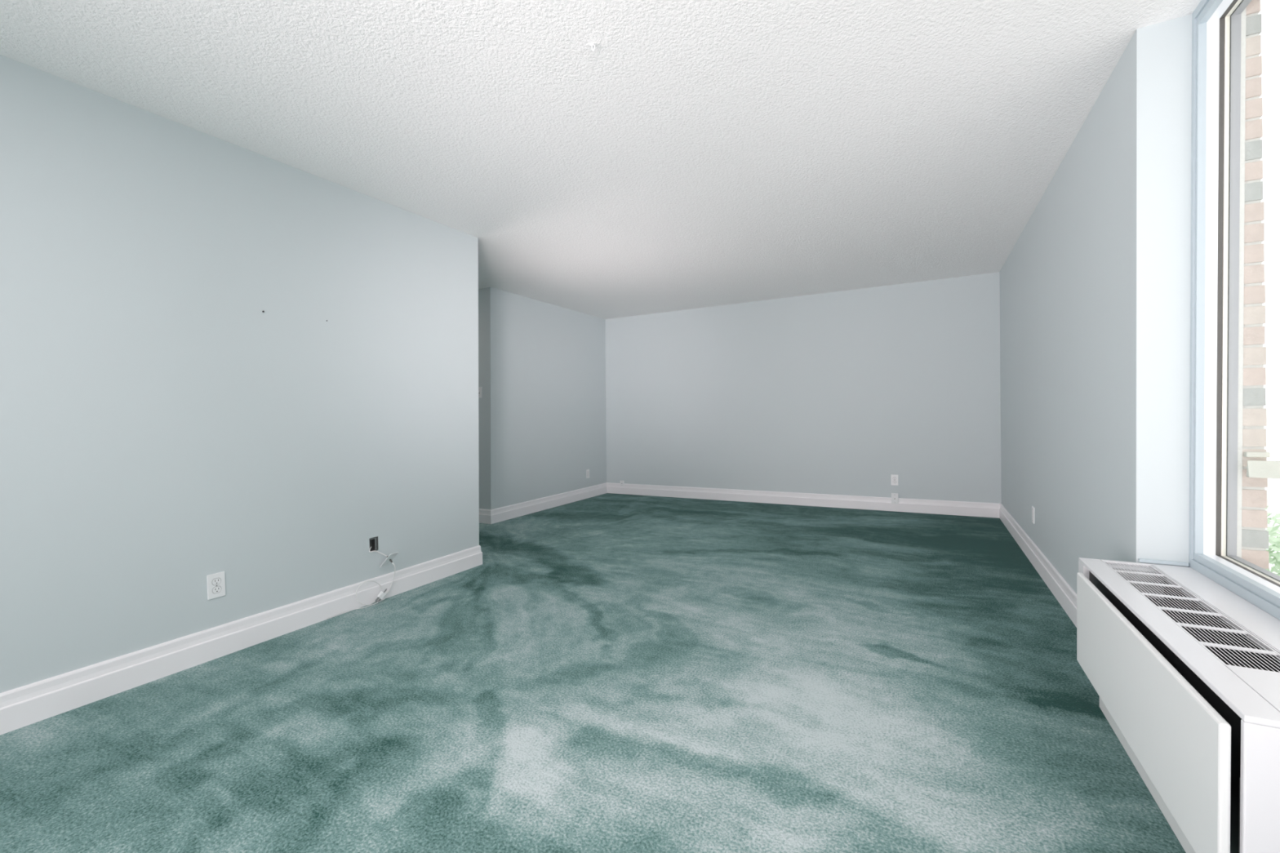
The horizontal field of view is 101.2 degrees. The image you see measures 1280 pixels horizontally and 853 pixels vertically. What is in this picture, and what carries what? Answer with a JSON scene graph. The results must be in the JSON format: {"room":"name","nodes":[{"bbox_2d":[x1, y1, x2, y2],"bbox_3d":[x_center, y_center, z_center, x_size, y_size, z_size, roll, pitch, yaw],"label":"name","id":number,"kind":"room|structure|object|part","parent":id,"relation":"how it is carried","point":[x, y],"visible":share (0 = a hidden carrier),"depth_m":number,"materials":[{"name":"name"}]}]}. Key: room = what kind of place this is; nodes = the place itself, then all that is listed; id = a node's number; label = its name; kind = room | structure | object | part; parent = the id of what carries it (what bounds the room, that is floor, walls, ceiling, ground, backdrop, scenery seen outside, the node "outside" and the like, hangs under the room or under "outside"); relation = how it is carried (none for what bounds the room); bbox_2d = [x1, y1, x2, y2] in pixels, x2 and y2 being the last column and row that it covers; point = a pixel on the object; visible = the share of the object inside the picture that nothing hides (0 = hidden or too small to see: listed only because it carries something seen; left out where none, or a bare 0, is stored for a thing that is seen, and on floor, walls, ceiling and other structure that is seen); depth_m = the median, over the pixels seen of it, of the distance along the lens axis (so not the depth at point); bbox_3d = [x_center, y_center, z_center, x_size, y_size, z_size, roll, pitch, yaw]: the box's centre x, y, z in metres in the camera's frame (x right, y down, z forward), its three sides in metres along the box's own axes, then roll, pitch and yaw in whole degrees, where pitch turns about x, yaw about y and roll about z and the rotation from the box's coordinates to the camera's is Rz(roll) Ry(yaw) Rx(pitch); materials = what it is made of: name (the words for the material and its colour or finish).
{"room":"empty living room","nodes":[
{"label":"empty living room","id":0,"kind":"room"},
{"bbox_2d":[0,54,479,693],"bbox_3d":[-2.530,-0.109,1.600,0.130,2.440,5.432,0,2,28],"label":"wall","id":1,"kind":"structure","parent":0,"point":[162,432],"depth_m":2.40,"materials":[{"name":"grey paint"}]},
{"bbox_2d":[206,571,225,599],"bbox_3d":[-1.983,0.745,2.462,0.009,0.114,0.070,0,2,28],"label":"power outlet","id":2,"kind":"object","parent":1,"relation":"attached to","point":[215,582],"visible":1,"depth_m":2.46,"materials":[{"name":"white plastic"}]},
{"bbox_2d":[211,577,221,585],"bbox_3d":[-1.981,0.726,2.460,0.003,0.031,0.037,0,2,28],"label":"receptacle","id":3,"kind":"object","parent":2,"relation":"attached to","point":[215,581],"depth_m":2.46,"materials":[{"name":"white plastic"}]},
{"bbox_2d":[212,586,221,593],"bbox_3d":[-1.980,0.765,2.461,0.003,0.031,0.037,0,2,28],"label":"receptacle","id":4,"kind":"object","parent":2,"relation":"attached to","point":[215,589],"depth_m":2.46,"materials":[{"name":"white plastic"}]},
{"bbox_2d":[0,545,482,735],"bbox_3d":[-2.465,1.040,1.572,0.038,0.144,5.374,0,2,28],"label":"baseboard","id":5,"kind":"structure","parent":1,"relation":"attached to","point":[20,707],"depth_m":2.38,"materials":[{"name":"white wood"}]},
{"bbox_2d":[369,536,378,551],"bbox_3d":[-1.633,0.711,3.189,0.061,0.085,0.058,0,2,28],"label":"junction box","id":6,"kind":"object","parent":1,"relation":"attached to","point":[374,544],"visible":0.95,"depth_m":3.20,"materials":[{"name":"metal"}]},
{"bbox_2d":[368,546,386,556],"bbox_3d":[-1.580,0.761,3.177,0.103,0.076,0.045,-2,2,-33],"label":"lead","id":7,"kind":"object","parent":6,"relation":"attached to","point":[371,547],"visible":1,"depth_m":3.17,"materials":[{"name":"white plastic"}]},
{"bbox_2d":[379,551,398,567],"bbox_3d":[-1.533,0.814,3.212,0.082,0.090,0.070,-1,1,12],"label":"cable wall plate","id":8,"kind":"object","parent":7,"relation":"hanging from","point":[391,557],"visible":1,"depth_m":3.21,"materials":[{"name":"white plastic"}]},
{"bbox_2d":[478,287,606,510],"bbox_3d":[-1.880,-0.250,6.983,2.080,2.440,2.511,0,2,28],"label":"wall","id":9,"kind":"structure","parent":0,"point":[542,422],"depth_m":6.08,"materials":[{"name":"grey paint"}]},
{"bbox_2d":[478,386,482,398],"bbox_3d":[-1.679,-0.355,5.486,0.070,0.114,0.019,0,0,28],"label":"light switch","id":10,"kind":"object","parent":9,"relation":"attached to","point":[480,388],"visible":0.8,"depth_m":5.48,"materials":[{"name":"white plastic"}]},
{"bbox_2d":[479,508,491,524],"bbox_3d":[-2.443,0.935,5.902,2.098,0.144,0.038,0,2,28],"label":"baseboard","id":11,"kind":"structure","parent":9,"relation":"attached to","point":[484,514],"depth_m":5.43,"materials":[{"name":"white wood"}]},
{"bbox_2d":[490,482,607,524],"bbox_3d":[-1.003,0.895,6.407,0.038,0.144,2.292,0,2,28],"label":"baseboard","id":12,"kind":"structure","parent":9,"relation":"attached to","point":[503,513],"depth_m":6.16,"materials":[{"name":"white wood"}]},
{"bbox_2d":[586,469,589,478],"bbox_3d":[-0.692,0.628,6.980,0.009,0.114,0.070,0,2,28],"label":"power outlet","id":13,"kind":"object","parent":9,"relation":"attached to","point":[587,470],"visible":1,"depth_m":6.97,"materials":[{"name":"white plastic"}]},
{"bbox_2d":[0,493,1186,852],"bbox_3d":[-1.348,1.057,2.946,6.825,0.001,8.850,0,2,28],"label":"floor","id":14,"kind":"structure","parent":0,"point":[615,673],"depth_m":1.90,"materials":[{"name":"green carpet"}]},
{"bbox_2d":[326,599,384,618],"bbox_3d":[-1.630,1.051,3.032,0.016,0.012,0.336,0,2,33],"label":"loose cable","id":15,"kind":"object","parent":14,"relation":"on","point":[383,599],"visible":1,"depth_m":3.02,"materials":[{"name":"white plastic"}]},
{"bbox_2d":[355,562,395,605],"bbox_3d":[-1.571,0.942,3.135,0.052,0.220,0.254,0,2,28],"label":"coaxial cable","id":16,"kind":"object","parent":14,"relation":"on","point":[392,562],"visible":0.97,"depth_m":3.13,"materials":[{"name":"white plastic"}]},
{"bbox_2d":[375,588,386,603],"bbox_3d":[-1.554,1.019,3.156,0.020,0.071,0.081,0,2,28],"label":"splitter","id":17,"kind":"object","parent":14,"relation":"on","point":[381,595],"visible":1,"depth_m":3.15,"materials":[{"name":"white plastic"}]},
{"bbox_2d":[1076,557,1279,852],"bbox_3d":[1.510,0.775,1.417,0.336,0.527,1.163,0,2,28],"label":"heater","id":18,"kind":"object","parent":14,"relation":"on","point":[1184,670],"visible":1,"depth_m":1.24,"materials":[{"name":"white metal"}]},
{"bbox_3d":[1.535,0.959,1.407,0.238,0.160,1.032,0,2,28],"label":"kick plate","id":19,"kind":"part","parent":18,"relation":"part of","materials":[{"name":"white metal"}]},
{"bbox_2d":[1102,560,1279,672],"bbox_3d":[1.557,0.516,1.516,0.140,0.013,0.897,0,2,28],"label":"grille","id":20,"kind":"object","parent":18,"relation":"attached to","point":[1116,567],"depth_m":1.43,"materials":[{"name":"white metal"}]},
{"bbox_3d":[1.286,0.530,1.011,0.140,0.008,0.249,0,2,28],"label":"access lid","id":21,"kind":"part","parent":18,"relation":"part of","materials":[{"name":"white metal"}]},
{"bbox_2d":[0,0,1200,319],"bbox_3d":[-1.421,-1.457,2.928,6.940,0.150,9.100,0,2,28],"label":"ceiling","id":22,"kind":"structure","parent":0,"point":[704,153],"depth_m":2.32,"materials":[{"name":"white paint"}]},
{"bbox_2d":[589,42,595,51],"bbox_3d":[-0.169,-1.368,1.899,0.027,0.032,0.018,0,2,28],"label":"ceiling hook","id":23,"kind":"object","parent":22,"relation":"attached to","point":[592,45],"visible":1,"depth_m":1.90,"materials":[{"name":"white plastic"}]},
{"bbox_2d":[604,271,1001,503],"bbox_3d":[1.570,-0.302,6.380,5.170,2.440,0.207,0,2,28],"label":"wall","id":24,"kind":"structure","parent":0,"point":[843,393],"depth_m":6.03,"materials":[{"name":"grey paint"}]},
{"bbox_2d":[606,482,1000,518],"bbox_3d":[1.559,0.849,6.309,4.645,0.144,0.038,0,2,28],"label":"baseboard","id":25,"kind":"structure","parent":24,"relation":"attached to","point":[870,503],"depth_m":6.03,"materials":[{"name":"white wood"}]},
{"bbox_2d":[620,480,624,486],"bbox_3d":[-0.248,0.785,7.256,0.062,0.075,0.012,0,2,28],"label":"cable jack plate","id":26,"kind":"object","parent":25,"relation":"on","point":[622,483],"visible":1,"depth_m":7.25,"materials":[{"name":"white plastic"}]},
{"bbox_2d":[890,474,897,485],"bbox_3d":[2.744,0.577,5.667,0.070,0.114,0.009,0,0,28],"label":"power outlet","id":27,"kind":"object","parent":24,"relation":"attached to","point":[894,477],"visible":1,"depth_m":5.66,"materials":[{"name":"white plastic"}]},
{"bbox_2d":[891,493,898,504],"bbox_3d":[2.736,0.775,5.647,0.070,0.114,0.012,0,2,28],"label":"cable jack plate","id":28,"kind":"object","parent":24,"relation":"attached to","point":[895,496],"visible":1,"depth_m":5.64,"materials":[{"name":"white plastic"}]},
{"bbox_2d":[999,13,1191,593],"bbox_3d":[2.829,-0.259,3.556,0.259,2.440,3.891,0,2,28],"label":"wall","id":29,"kind":"structure","parent":0,"point":[1095,286],"depth_m":2.15,"materials":[{"name":"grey paint"}]},
{"bbox_2d":[1031,506,1034,524],"bbox_3d":[2.765,0.622,3.698,0.007,0.114,0.070,0,2,28],"label":"blank wall plate","id":30,"kind":"object","parent":29,"relation":"attached to","point":[1033,507],"visible":1,"depth_m":3.69,"materials":[{"name":"white plastic"}]},
{"bbox_2d":[999,503,1076,627],"bbox_3d":[2.709,0.892,3.582,0.038,0.144,3.754,0,2,28],"label":"baseboard","id":31,"kind":"structure","parent":29,"relation":"attached to","point":[1064,594],"depth_m":3.31,"materials":[{"name":"white wood"}]},
{"bbox_2d":[1137,558,1189,566],"bbox_3d":[1.873,0.486,1.883,0.132,0.013,0.014,0,2,28],"label":"trim","id":32,"kind":"structure","parent":29,"relation":"attached to","point":[1140,560],"depth_m":1.88,"materials":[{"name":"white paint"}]},
{"bbox_2d":[1241,0,1269,569],"bbox_3d":[3.013,-0.392,3.538,0.080,3.300,4.095,0,2,28],"label":"wall","id":33,"kind":"structure","parent":0,"point":[1255,538],"depth_m":1.74,"materials":[{"name":"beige brick"}]},
{"bbox_2d":[1236,3,1245,558],"bbox_3d":[2.006,-0.530,1.762,0.012,2.100,0.035,0,2,28],"label":"trim","id":34,"kind":"structure","parent":33,"relation":"attached to","point":[1243,13],"depth_m":1.75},
{"bbox_3d":[0.780,-0.124,-0.405,0.100,2.440,5.032,0,2,28],"label":"wall window","id":35,"kind":"structure","parent":0,"visible":0},
{"bbox_2d":[1188,0,1279,620],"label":"window","id":36,"kind":"structure","parent":35,"relation":"attached to","point":[1215,24],"depth_m":1.77,"materials":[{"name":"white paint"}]},
{"bbox_3d":[1.204,-0.414,0.305,0.023,1.910,3.362,0,2,28],"label":"frame","id":37,"kind":"part","parent":36,"relation":"part of","materials":[{"name":"grey metal"}]},
{"bbox_3d":[2.398,0.128,1.355,0.055,0.082,1.110,-2,2,-44],"label":"outdoor railing","id":38,"kind":"part","parent":36,"relation":"part of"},
{"label":"outside","id":39,"kind":"structure","parent":0,"visible":0},
{"bbox_3d":[15.183,7.844,9.149,14.000,0.100,22.000,0,2,28],"label":"ground","id":40,"kind":"structure","parent":39,"visible":0},
{"bbox_2d":[1265,505,1279,576],"bbox_3d":[11.394,4.686,9.192,4.186,6.366,4.350,-1,1,-12],"label":"tree","id":41,"kind":"object","parent":40,"relation":"on","point":[1276,560],"visible":0.02,"depth_m":9.35,"materials":[{"name":"green plant"}]}
]}

